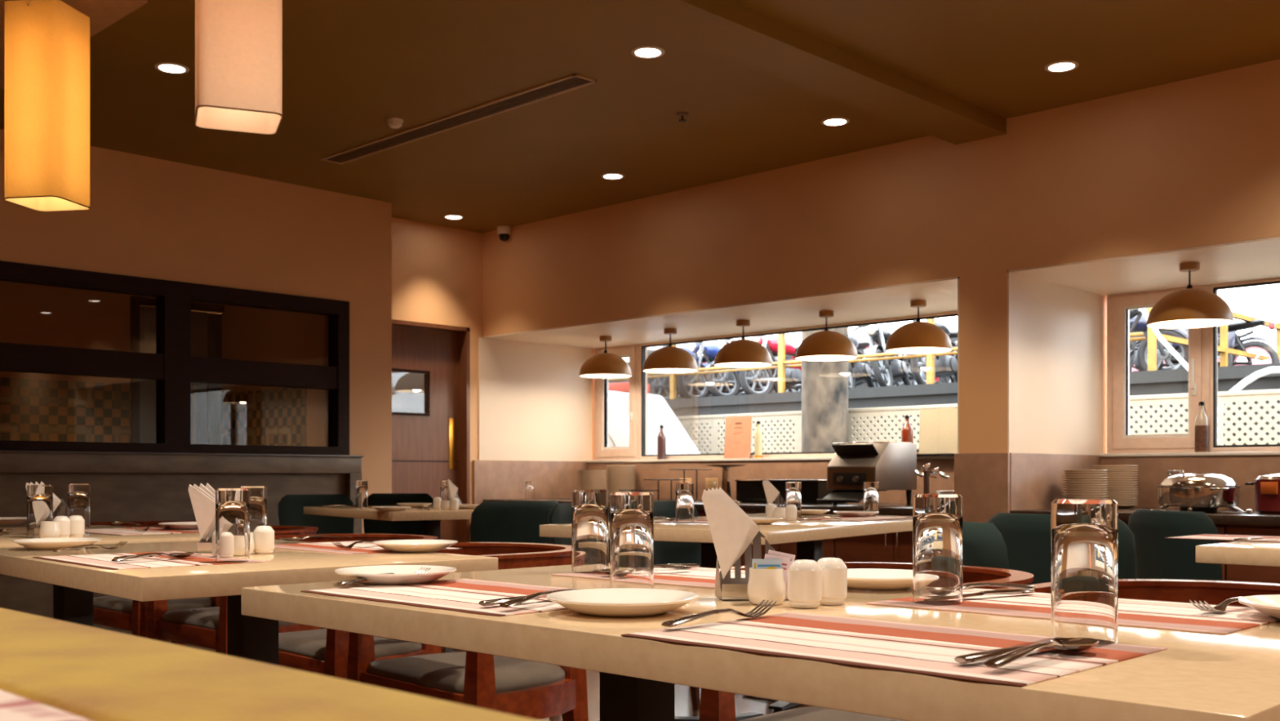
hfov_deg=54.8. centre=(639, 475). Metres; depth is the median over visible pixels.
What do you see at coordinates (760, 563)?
sachet
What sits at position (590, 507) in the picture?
water tumbler
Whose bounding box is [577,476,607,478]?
dinner plate
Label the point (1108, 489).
dinner plate
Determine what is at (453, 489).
paper napkin
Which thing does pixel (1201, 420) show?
oil bottle
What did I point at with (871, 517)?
placemat
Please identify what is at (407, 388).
window
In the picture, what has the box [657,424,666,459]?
oil bottle
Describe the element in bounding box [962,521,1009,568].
upholstered chair
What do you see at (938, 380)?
motorcycle
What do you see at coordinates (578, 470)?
dinner plate
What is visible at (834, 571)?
salt shaker
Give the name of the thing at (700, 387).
motorcycle
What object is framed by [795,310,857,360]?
dome pendant lamp
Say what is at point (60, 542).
plate
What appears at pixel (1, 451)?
trim
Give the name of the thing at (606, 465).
dinner plate
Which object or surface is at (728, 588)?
napkin holder
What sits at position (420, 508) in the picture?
fork
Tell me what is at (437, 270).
wall
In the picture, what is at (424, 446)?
door
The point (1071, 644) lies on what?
spoon
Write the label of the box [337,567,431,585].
fork
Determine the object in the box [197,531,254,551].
napkin holder
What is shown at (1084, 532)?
water tumbler
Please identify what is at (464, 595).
placemat
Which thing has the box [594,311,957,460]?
window
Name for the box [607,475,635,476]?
dinner plate
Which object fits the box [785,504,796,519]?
salt shaker
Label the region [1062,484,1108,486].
dinner plate
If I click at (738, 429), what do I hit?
menu card
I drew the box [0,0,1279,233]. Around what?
ceiling
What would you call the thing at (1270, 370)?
pipe
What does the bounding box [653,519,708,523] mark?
placemat
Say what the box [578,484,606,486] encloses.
dinner plate
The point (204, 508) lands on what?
paper napkin
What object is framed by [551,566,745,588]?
placemat
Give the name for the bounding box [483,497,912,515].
countertop
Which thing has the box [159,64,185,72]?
diffuser
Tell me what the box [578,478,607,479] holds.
dinner plate
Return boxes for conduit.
[695,414,919,425]
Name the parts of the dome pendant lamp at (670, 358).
stem, lamp shade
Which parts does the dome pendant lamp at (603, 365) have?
stem, lamp shade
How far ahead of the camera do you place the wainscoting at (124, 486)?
7.61 m
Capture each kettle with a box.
[1244,473,1279,514]
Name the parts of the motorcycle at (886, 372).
fuel tank, frame, panel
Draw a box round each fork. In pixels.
[52,541,127,552]
[132,525,169,531]
[332,540,373,548]
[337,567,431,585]
[416,506,430,510]
[661,599,776,626]
[796,515,842,519]
[1189,596,1241,612]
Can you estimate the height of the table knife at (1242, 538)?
0.008 m
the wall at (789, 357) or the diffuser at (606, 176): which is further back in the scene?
the wall at (789, 357)
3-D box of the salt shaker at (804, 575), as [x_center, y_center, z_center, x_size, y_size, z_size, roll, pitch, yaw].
[0.213,0.138,1.598,0.044,0.061,0.044,0,0,44]
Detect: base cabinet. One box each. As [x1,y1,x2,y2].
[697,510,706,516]
[732,511,835,566]
[835,515,912,562]
[1124,521,1226,581]
[1226,524,1279,583]
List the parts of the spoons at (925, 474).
post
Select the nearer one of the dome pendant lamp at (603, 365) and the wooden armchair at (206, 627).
the wooden armchair at (206, 627)
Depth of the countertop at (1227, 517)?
6.07 m
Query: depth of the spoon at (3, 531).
3.59 m
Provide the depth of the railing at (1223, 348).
15.06 m
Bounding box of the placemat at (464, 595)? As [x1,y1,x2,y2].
[301,578,575,616]
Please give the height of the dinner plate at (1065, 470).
0.022 m
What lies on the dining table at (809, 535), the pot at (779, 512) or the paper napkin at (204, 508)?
the pot at (779, 512)
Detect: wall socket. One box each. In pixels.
[679,477,691,482]
[705,477,718,488]
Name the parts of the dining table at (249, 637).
post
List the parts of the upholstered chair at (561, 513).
backrest, leg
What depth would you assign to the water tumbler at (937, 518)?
1.61 m
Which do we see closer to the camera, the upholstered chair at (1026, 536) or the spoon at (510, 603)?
the spoon at (510, 603)
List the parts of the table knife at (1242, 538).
handle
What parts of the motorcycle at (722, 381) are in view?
panel, seat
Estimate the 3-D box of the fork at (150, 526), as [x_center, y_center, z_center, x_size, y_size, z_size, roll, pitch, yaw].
[-1.486,0.158,3.757,0.024,0.017,0.197,0,0,7]
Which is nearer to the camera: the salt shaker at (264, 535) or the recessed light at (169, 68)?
the salt shaker at (264, 535)
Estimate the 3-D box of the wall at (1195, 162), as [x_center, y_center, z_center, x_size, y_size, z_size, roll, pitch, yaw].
[3.454,-0.585,6.475,12.477,3.010,1.400,0,0,44]
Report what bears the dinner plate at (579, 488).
on the dinner plate
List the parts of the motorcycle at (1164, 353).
fuel tank, frame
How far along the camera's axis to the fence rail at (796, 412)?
14.08 m
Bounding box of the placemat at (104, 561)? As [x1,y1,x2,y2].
[32,551,268,569]
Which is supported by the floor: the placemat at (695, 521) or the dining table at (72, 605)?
the dining table at (72, 605)
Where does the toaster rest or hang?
on the countertop at (885, 508)
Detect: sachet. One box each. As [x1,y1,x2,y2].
[751,558,777,568]
[755,559,782,568]
[764,553,790,589]
[768,549,795,599]
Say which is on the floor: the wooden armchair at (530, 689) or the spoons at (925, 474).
the wooden armchair at (530, 689)
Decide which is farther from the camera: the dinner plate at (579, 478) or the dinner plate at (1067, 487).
the dinner plate at (579, 478)
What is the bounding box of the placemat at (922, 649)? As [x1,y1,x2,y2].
[621,612,1167,686]
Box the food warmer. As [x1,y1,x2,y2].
[734,479,846,503]
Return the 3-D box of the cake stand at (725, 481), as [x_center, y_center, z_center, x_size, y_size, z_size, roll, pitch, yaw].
[0.626,0.053,9.016,0.290,0.272,0.290,0,0,44]
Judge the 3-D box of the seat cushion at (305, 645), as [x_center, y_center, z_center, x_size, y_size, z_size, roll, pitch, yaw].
[-0.823,0.472,3.513,0.380,0.045,0.474,0,0,-43]
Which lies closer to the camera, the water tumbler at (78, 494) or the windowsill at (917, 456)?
the water tumbler at (78, 494)
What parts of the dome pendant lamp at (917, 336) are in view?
stem, lamp shade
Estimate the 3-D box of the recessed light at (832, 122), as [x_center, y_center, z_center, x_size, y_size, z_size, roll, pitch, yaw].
[1.096,-1.987,6.926,0.160,0.006,0.160,0,0,44]
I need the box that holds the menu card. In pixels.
[721,415,751,458]
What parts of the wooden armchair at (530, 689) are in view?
leg, seat frame, leg, rail, leg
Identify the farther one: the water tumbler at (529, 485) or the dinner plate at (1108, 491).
the water tumbler at (529, 485)
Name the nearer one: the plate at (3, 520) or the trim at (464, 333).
the plate at (3, 520)
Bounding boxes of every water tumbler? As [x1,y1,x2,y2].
[26,484,53,537]
[67,483,90,528]
[215,488,249,562]
[238,485,266,532]
[355,480,368,507]
[440,480,452,500]
[525,481,533,499]
[571,488,608,573]
[609,491,653,588]
[675,482,693,523]
[786,481,801,516]
[863,481,879,515]
[912,493,962,604]
[1050,498,1118,644]
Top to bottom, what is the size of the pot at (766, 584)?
0.047 m
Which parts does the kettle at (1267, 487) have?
knob, lid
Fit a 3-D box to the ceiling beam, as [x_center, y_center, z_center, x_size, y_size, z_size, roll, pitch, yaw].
[-1.470,-1.948,3.487,0.314,0.085,9.750,0,0,44]
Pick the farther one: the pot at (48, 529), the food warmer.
the food warmer
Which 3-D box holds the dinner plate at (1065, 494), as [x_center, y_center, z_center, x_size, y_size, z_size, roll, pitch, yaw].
[2.550,0.111,7.075,0.251,0.022,0.251,0,0,44]
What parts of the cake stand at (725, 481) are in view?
stem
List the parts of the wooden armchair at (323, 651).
leg, seat frame, rail, leg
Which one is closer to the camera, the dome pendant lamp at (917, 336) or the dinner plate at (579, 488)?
the dome pendant lamp at (917, 336)
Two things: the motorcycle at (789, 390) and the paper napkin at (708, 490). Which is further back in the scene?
the motorcycle at (789, 390)
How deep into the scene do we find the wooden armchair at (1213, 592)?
2.05 m
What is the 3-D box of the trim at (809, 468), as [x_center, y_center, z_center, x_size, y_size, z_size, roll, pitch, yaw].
[1.098,0.400,9.464,4.332,1.040,0.100,0,0,44]
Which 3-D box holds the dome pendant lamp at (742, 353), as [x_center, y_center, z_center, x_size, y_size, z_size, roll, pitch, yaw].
[0.752,-0.971,8.991,0.424,0.322,0.424,0,0,44]
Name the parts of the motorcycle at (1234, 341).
frame, panel, seat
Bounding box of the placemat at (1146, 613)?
[865,587,1279,634]
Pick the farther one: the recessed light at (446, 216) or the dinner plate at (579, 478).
the dinner plate at (579, 478)
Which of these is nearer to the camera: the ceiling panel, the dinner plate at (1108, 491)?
the ceiling panel
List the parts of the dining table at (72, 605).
post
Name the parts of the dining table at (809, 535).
post, post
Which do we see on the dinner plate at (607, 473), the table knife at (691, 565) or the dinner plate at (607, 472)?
the dinner plate at (607, 472)
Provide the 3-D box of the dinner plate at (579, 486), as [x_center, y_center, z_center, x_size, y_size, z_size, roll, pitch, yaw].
[-0.394,0.097,10.316,0.251,0.022,0.251,0,0,44]
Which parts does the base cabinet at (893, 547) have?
cabinet door, door handle, door handle, cabinet door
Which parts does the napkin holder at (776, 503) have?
plate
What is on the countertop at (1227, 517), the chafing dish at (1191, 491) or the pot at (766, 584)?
the chafing dish at (1191, 491)
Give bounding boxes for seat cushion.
[93,595,213,613]
[161,606,295,630]
[278,628,422,660]
[367,651,565,693]
[739,706,905,720]
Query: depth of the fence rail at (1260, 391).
10.97 m
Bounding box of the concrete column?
[801,327,848,452]
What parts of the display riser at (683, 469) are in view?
leg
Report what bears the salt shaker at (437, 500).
on the dining table at (430, 520)
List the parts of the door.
vision frame, push plate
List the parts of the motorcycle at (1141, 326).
fuel tank, frame, panel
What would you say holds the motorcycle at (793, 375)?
on the wall at (1173, 380)
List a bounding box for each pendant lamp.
[3,0,90,211]
[194,0,283,134]
[579,335,631,377]
[643,328,697,373]
[714,320,772,367]
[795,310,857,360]
[884,299,951,353]
[1146,262,1233,328]
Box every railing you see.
[698,318,1146,392]
[1147,307,1279,370]
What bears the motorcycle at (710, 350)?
on the wall at (1173, 380)
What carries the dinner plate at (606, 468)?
on the dinner plate at (607, 470)
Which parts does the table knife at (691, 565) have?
handle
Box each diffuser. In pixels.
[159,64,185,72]
[445,215,461,218]
[604,174,622,178]
[635,48,660,57]
[824,119,845,124]
[1048,62,1074,71]
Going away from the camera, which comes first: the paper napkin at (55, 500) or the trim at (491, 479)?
the paper napkin at (55, 500)
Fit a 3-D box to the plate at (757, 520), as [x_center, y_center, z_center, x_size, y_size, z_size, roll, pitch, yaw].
[0.411,0.159,4.369,0.191,0.021,0.191,0,0,44]
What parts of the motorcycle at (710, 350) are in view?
fuel tank, frame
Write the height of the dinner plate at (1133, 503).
0.022 m
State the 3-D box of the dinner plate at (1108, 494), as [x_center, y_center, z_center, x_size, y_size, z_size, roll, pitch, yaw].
[2.800,0.111,7.265,0.251,0.022,0.251,0,0,44]
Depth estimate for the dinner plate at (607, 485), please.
10.30 m
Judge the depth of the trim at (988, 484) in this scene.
6.99 m
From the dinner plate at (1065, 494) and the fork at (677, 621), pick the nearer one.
the fork at (677, 621)
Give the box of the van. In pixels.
[694,444,700,453]
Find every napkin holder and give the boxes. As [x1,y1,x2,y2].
[53,497,73,519]
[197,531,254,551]
[447,493,468,504]
[715,530,787,599]
[765,493,786,506]
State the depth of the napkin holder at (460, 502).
6.59 m
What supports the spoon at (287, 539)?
on the dining table at (249, 637)
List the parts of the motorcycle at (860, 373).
fuel tank, frame, seat, panel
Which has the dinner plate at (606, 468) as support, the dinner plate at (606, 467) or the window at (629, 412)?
the dinner plate at (606, 467)
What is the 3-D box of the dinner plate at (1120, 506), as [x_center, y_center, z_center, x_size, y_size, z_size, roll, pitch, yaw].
[2.798,0.178,7.266,0.251,0.022,0.251,0,0,44]
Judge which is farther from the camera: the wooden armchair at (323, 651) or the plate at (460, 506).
the plate at (460, 506)
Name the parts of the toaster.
knob, control panel, panel, knob, plate, leg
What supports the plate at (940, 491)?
on the plate
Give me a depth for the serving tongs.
6.18 m
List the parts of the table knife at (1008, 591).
blade, handle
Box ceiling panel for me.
[0,0,147,88]
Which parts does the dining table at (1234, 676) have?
post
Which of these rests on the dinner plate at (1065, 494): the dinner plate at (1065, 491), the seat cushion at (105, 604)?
the dinner plate at (1065, 491)
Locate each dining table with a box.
[0,524,208,626]
[0,539,497,665]
[0,607,540,720]
[241,562,1279,720]
[303,504,475,652]
[539,513,912,720]
[1195,540,1279,566]
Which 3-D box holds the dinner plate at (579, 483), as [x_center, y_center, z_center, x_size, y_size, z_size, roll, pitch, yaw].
[-0.394,0.070,10.316,0.251,0.022,0.251,0,0,44]
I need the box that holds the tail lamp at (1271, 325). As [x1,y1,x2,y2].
[1268,321,1275,329]
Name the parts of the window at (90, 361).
pane, pane, pane, pane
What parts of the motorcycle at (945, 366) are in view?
fuel tank, frame, seat, panel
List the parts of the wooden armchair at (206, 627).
leg, leg, seat frame, rail, leg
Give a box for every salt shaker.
[53,515,70,537]
[68,515,84,537]
[212,529,215,557]
[253,524,274,553]
[433,497,441,508]
[449,497,458,510]
[765,503,776,517]
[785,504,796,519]
[787,559,822,608]
[817,557,847,604]
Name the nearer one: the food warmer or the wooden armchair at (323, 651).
the wooden armchair at (323, 651)
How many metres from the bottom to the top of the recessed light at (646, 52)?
0.006 m
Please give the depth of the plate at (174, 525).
3.85 m
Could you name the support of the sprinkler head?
attached to the ceiling
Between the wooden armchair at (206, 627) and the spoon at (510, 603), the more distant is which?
the wooden armchair at (206, 627)
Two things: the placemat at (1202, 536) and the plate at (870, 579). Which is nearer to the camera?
the plate at (870, 579)
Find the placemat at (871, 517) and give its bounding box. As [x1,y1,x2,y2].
[797,515,911,520]
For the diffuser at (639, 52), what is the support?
attached to the recessed light at (646, 52)
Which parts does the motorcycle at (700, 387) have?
panel, seat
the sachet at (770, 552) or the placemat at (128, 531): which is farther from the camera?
the placemat at (128, 531)
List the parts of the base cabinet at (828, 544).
cabinet door, cabinet door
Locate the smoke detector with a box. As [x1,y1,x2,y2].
[386,117,403,128]
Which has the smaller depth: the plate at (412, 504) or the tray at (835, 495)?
the plate at (412, 504)
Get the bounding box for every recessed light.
[154,62,189,74]
[443,214,463,219]
[600,173,624,179]
[631,45,665,58]
[821,117,849,126]
[1044,61,1079,72]
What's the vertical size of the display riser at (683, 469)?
0.244 m
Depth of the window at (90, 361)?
7.76 m
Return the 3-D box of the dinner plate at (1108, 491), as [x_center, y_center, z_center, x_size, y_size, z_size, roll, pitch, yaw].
[2.800,0.097,7.265,0.251,0.022,0.251,0,0,44]
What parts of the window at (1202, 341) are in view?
pane, sash, handle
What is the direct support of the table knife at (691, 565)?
on the placemat at (700, 576)
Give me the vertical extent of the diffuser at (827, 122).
0.002 m
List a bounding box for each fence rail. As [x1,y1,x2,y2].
[695,410,801,418]
[848,388,1279,412]
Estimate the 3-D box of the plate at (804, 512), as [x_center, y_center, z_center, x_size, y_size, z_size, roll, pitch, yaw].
[0.736,0.159,5.405,0.191,0.021,0.191,0,0,44]
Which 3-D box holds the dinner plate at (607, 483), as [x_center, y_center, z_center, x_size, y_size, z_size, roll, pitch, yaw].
[-0.162,0.070,10.394,0.251,0.022,0.251,0,0,44]
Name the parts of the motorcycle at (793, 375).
fuel tank, frame, panel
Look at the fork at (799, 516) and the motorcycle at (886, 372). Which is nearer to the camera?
the fork at (799, 516)
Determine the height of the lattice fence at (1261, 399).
1.575 m
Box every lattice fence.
[694,414,801,453]
[848,393,1279,449]
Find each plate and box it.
[0,516,26,524]
[11,537,102,549]
[158,521,198,529]
[333,564,456,585]
[371,506,411,511]
[372,539,457,551]
[396,502,431,506]
[458,504,478,508]
[546,587,699,617]
[577,470,607,471]
[577,471,607,473]
[577,473,607,475]
[577,475,607,476]
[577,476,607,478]
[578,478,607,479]
[578,480,607,481]
[578,481,607,483]
[578,483,607,484]
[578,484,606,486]
[578,486,606,488]
[578,488,606,489]
[605,466,635,468]
[605,468,635,470]
[606,465,635,466]
[606,488,635,491]
[607,470,635,471]
[607,471,635,473]
[607,473,635,475]
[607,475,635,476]
[607,476,635,478]
[607,478,635,479]
[607,480,635,481]
[607,481,635,483]
[607,483,634,484]
[607,484,634,486]
[607,486,634,488]
[607,487,634,489]
[749,516,782,524]
[801,509,830,515]
[832,511,879,516]
[847,568,912,590]
[935,490,954,493]
[1061,474,1107,476]
[1061,493,1107,496]
[1061,495,1107,498]
[1062,469,1107,471]
[1062,471,1107,474]
[1062,476,1108,479]
[1062,479,1107,481]
[1062,481,1107,484]
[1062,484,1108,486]
[1062,486,1107,488]
[1062,488,1107,491]
[1062,490,1107,493]
[1092,465,1137,467]
[1092,467,1137,470]
[1103,474,1137,476]
[1103,479,1137,481]
[1103,481,1137,484]
[1103,484,1137,486]
[1103,488,1137,490]
[1104,470,1137,471]
[1104,471,1137,474]
[1104,476,1137,479]
[1104,490,1138,493]
[1104,493,1137,495]
[1104,495,1137,497]
[1105,485,1137,488]
[1107,497,1137,500]
[1115,499,1137,502]
[1118,502,1137,504]
[1118,504,1137,508]
[1237,594,1279,619]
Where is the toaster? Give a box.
[817,441,916,505]
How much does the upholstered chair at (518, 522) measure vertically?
0.812 m
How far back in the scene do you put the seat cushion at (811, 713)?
2.32 m
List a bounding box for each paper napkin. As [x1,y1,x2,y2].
[35,481,57,506]
[40,481,61,511]
[187,484,215,539]
[193,484,215,539]
[199,483,215,538]
[205,483,215,538]
[448,479,457,497]
[702,488,752,578]
[707,488,754,564]
[711,488,756,568]
[715,487,758,564]
[719,487,760,577]
[762,480,777,503]
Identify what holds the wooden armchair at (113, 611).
on the floor
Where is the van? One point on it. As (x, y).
(696, 451)
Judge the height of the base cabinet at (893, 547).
0.684 m
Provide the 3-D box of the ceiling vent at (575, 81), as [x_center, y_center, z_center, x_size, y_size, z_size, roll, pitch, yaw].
[-1.109,-1.985,6.964,2.340,0.010,0.150,0,0,44]
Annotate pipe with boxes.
[1139,308,1223,444]
[1217,366,1279,444]
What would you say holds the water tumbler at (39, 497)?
on the dining table at (72, 605)
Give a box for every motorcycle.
[697,342,773,397]
[697,355,742,396]
[704,338,801,396]
[736,335,801,394]
[742,336,798,393]
[848,331,879,388]
[851,324,917,386]
[885,320,955,386]
[910,318,957,384]
[1129,307,1188,371]
[1129,314,1232,371]
[1129,319,1279,372]
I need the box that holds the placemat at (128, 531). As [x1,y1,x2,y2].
[84,527,199,535]
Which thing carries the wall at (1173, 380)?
on the ground
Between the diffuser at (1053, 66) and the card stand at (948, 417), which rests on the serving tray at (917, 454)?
the card stand at (948, 417)
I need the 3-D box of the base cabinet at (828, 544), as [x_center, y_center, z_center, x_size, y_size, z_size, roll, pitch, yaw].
[1.264,0.578,8.383,0.856,0.684,1.079,0,0,44]
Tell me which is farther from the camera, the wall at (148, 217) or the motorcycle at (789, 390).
the motorcycle at (789, 390)
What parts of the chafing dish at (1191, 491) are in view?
leg, lid handle, burner, lid, handle, leg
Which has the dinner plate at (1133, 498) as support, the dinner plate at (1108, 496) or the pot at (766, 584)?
the dinner plate at (1108, 496)
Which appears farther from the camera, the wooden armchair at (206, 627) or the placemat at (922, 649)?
the wooden armchair at (206, 627)
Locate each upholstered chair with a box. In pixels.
[277,493,354,533]
[363,493,433,534]
[440,500,559,653]
[547,502,700,709]
[653,500,701,566]
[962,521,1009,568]
[987,512,1136,584]
[1128,508,1222,580]
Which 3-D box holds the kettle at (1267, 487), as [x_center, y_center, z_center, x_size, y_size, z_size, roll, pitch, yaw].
[3.262,0.087,6.242,0.286,0.203,0.283,0,0,-20]
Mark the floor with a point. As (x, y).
(683, 701)
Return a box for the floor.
[102,626,813,720]
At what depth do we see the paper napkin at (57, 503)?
3.60 m
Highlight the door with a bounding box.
[391,324,458,541]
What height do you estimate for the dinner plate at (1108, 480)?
0.022 m
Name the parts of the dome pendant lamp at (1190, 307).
stem, lamp shade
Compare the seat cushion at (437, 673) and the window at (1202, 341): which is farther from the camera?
the window at (1202, 341)
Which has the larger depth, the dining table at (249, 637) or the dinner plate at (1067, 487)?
the dinner plate at (1067, 487)
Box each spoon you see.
[0,528,12,533]
[111,520,142,525]
[111,552,195,561]
[279,534,352,541]
[323,504,355,506]
[499,589,575,607]
[599,564,691,574]
[653,516,675,520]
[962,582,1035,589]
[982,637,1098,667]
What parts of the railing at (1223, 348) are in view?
post, post, post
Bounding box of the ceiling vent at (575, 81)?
[320,73,596,164]
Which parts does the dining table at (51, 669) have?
patterned panel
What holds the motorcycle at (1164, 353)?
on the wall at (1173, 380)
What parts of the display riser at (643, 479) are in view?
leg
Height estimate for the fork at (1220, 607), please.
0.017 m
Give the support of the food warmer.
on the countertop at (885, 508)
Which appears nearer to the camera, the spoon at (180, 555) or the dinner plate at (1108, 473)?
the spoon at (180, 555)
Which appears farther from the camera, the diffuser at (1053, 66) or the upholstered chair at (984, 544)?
the diffuser at (1053, 66)
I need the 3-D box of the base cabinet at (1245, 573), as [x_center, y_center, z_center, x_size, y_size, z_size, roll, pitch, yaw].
[3.648,0.578,6.064,1.120,0.684,1.079,0,0,44]
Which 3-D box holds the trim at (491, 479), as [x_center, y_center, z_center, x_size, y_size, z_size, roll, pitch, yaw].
[-0.917,0.395,10.481,0.025,1.050,1.252,0,0,44]
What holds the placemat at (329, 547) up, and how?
on the dining table at (249, 637)
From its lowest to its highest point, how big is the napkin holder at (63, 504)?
0.104 m
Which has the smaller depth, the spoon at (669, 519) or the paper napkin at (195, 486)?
the paper napkin at (195, 486)
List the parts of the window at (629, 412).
sash, pane, handle, pane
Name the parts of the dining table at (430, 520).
post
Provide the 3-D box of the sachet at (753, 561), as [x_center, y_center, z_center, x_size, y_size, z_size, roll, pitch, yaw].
[0.165,0.136,1.634,0.036,0.053,0.005,0,0,0]
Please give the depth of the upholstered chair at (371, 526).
7.71 m
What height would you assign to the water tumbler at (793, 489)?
0.145 m
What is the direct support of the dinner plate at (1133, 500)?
on the dinner plate at (1133, 503)
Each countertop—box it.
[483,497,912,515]
[1009,506,1279,525]
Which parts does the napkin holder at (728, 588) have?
plate, plate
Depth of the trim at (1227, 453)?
7.28 m
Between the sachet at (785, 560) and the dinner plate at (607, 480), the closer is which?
the sachet at (785, 560)
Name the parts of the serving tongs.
arm, knob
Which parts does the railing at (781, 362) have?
post, rail, post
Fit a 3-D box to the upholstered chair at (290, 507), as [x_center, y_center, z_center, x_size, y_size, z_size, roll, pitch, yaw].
[-1.809,0.514,7.131,0.460,0.812,0.512,0,0,-36]
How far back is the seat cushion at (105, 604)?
4.48 m
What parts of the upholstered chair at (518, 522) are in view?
leg, backrest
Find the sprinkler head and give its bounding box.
[675,111,688,121]
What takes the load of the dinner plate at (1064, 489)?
on the dinner plate at (1065, 491)
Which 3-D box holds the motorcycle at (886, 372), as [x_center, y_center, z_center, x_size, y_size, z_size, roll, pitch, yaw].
[3.413,-1.768,17.171,0.714,1.285,1.864,0,0,36]
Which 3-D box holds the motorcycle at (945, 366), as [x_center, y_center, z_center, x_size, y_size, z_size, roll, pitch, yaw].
[3.940,-1.765,16.462,0.717,1.274,1.842,0,0,28]
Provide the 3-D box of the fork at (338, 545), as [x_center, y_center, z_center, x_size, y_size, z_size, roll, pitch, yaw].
[-0.656,0.158,2.886,0.024,0.017,0.197,0,0,20]
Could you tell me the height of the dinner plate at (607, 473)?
0.022 m
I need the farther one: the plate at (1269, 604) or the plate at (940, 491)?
the plate at (940, 491)
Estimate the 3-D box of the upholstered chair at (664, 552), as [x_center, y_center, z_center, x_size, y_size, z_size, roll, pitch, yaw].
[0.263,0.514,5.233,0.512,0.812,0.460,0,0,34]
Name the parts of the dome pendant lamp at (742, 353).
lamp shade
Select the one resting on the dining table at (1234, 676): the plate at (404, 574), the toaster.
the plate at (404, 574)
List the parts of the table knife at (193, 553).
handle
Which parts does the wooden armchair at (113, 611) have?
seat frame, leg, rail, leg, leg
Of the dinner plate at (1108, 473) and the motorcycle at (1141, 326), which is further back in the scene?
the motorcycle at (1141, 326)
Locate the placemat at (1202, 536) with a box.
[1164,533,1279,542]
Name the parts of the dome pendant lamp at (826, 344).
stem, lamp shade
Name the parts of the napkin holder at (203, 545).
plate, plate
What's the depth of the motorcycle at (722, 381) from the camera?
18.59 m
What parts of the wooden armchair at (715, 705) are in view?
leg, rail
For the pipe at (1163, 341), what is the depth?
13.09 m
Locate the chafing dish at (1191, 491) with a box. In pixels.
[1155,470,1241,511]
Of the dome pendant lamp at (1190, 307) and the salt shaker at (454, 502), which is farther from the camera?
the dome pendant lamp at (1190, 307)
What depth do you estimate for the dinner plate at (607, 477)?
10.30 m
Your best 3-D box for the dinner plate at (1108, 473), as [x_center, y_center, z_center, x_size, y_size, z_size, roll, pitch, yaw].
[2.799,-0.011,7.267,0.251,0.022,0.251,0,0,44]
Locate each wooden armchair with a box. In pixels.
[90,520,220,653]
[146,524,319,654]
[274,533,440,679]
[346,542,588,720]
[698,561,1033,720]
[995,578,1279,606]
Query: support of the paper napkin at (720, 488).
in the napkin holder at (728, 588)
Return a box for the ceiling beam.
[571,0,1006,144]
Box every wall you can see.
[0,128,391,533]
[391,217,594,522]
[482,58,1279,457]
[695,363,1279,453]
[710,331,1219,394]
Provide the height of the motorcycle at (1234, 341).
1.277 m
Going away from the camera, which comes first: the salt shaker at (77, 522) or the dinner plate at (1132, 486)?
the salt shaker at (77, 522)
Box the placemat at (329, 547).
[274,540,462,554]
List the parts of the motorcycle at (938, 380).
frame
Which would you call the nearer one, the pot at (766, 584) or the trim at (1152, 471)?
the pot at (766, 584)
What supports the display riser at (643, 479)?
on the countertop at (885, 508)
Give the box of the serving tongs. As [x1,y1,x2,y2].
[1205,504,1253,514]
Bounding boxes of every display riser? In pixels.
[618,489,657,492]
[643,479,686,500]
[668,468,711,499]
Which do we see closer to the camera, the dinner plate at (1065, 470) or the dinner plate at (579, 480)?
the dinner plate at (1065, 470)
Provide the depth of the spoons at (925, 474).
7.50 m
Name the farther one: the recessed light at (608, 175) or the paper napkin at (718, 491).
the recessed light at (608, 175)
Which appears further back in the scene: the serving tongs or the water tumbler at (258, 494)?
the serving tongs
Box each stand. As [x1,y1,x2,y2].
[706,464,745,502]
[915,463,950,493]
[919,408,938,453]
[937,407,957,453]
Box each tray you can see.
[817,489,886,502]
[916,453,954,455]
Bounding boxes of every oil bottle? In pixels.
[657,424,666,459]
[754,421,762,457]
[901,414,913,443]
[1195,401,1208,452]
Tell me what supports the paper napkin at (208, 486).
in the napkin holder at (203, 545)
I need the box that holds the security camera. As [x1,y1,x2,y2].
[497,225,511,241]
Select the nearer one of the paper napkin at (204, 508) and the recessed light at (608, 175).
the paper napkin at (204, 508)
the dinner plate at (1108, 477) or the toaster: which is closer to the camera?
the dinner plate at (1108, 477)
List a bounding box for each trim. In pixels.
[0,449,363,457]
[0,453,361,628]
[391,319,470,542]
[472,460,586,504]
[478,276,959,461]
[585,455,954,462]
[586,457,954,502]
[954,452,1099,522]
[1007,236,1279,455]
[1099,451,1279,456]
[1099,454,1279,509]
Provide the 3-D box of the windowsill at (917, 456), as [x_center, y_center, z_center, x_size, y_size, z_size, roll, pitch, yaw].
[1.136,-0.130,9.486,4.307,0.020,0.215,0,0,44]
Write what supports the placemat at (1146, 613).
on the dining table at (1234, 676)
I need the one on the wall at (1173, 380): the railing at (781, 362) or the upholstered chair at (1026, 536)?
the railing at (781, 362)
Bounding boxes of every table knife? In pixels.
[113,553,201,558]
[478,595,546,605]
[608,563,698,568]
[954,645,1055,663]
[962,587,1035,597]
[1233,537,1279,540]
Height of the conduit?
0.040 m
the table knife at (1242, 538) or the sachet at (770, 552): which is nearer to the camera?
the sachet at (770, 552)
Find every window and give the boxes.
[0,260,349,454]
[391,371,423,413]
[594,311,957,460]
[1106,277,1279,453]
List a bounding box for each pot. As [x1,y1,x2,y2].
[39,520,60,537]
[249,532,254,554]
[440,500,450,510]
[746,567,785,604]
[773,506,785,519]

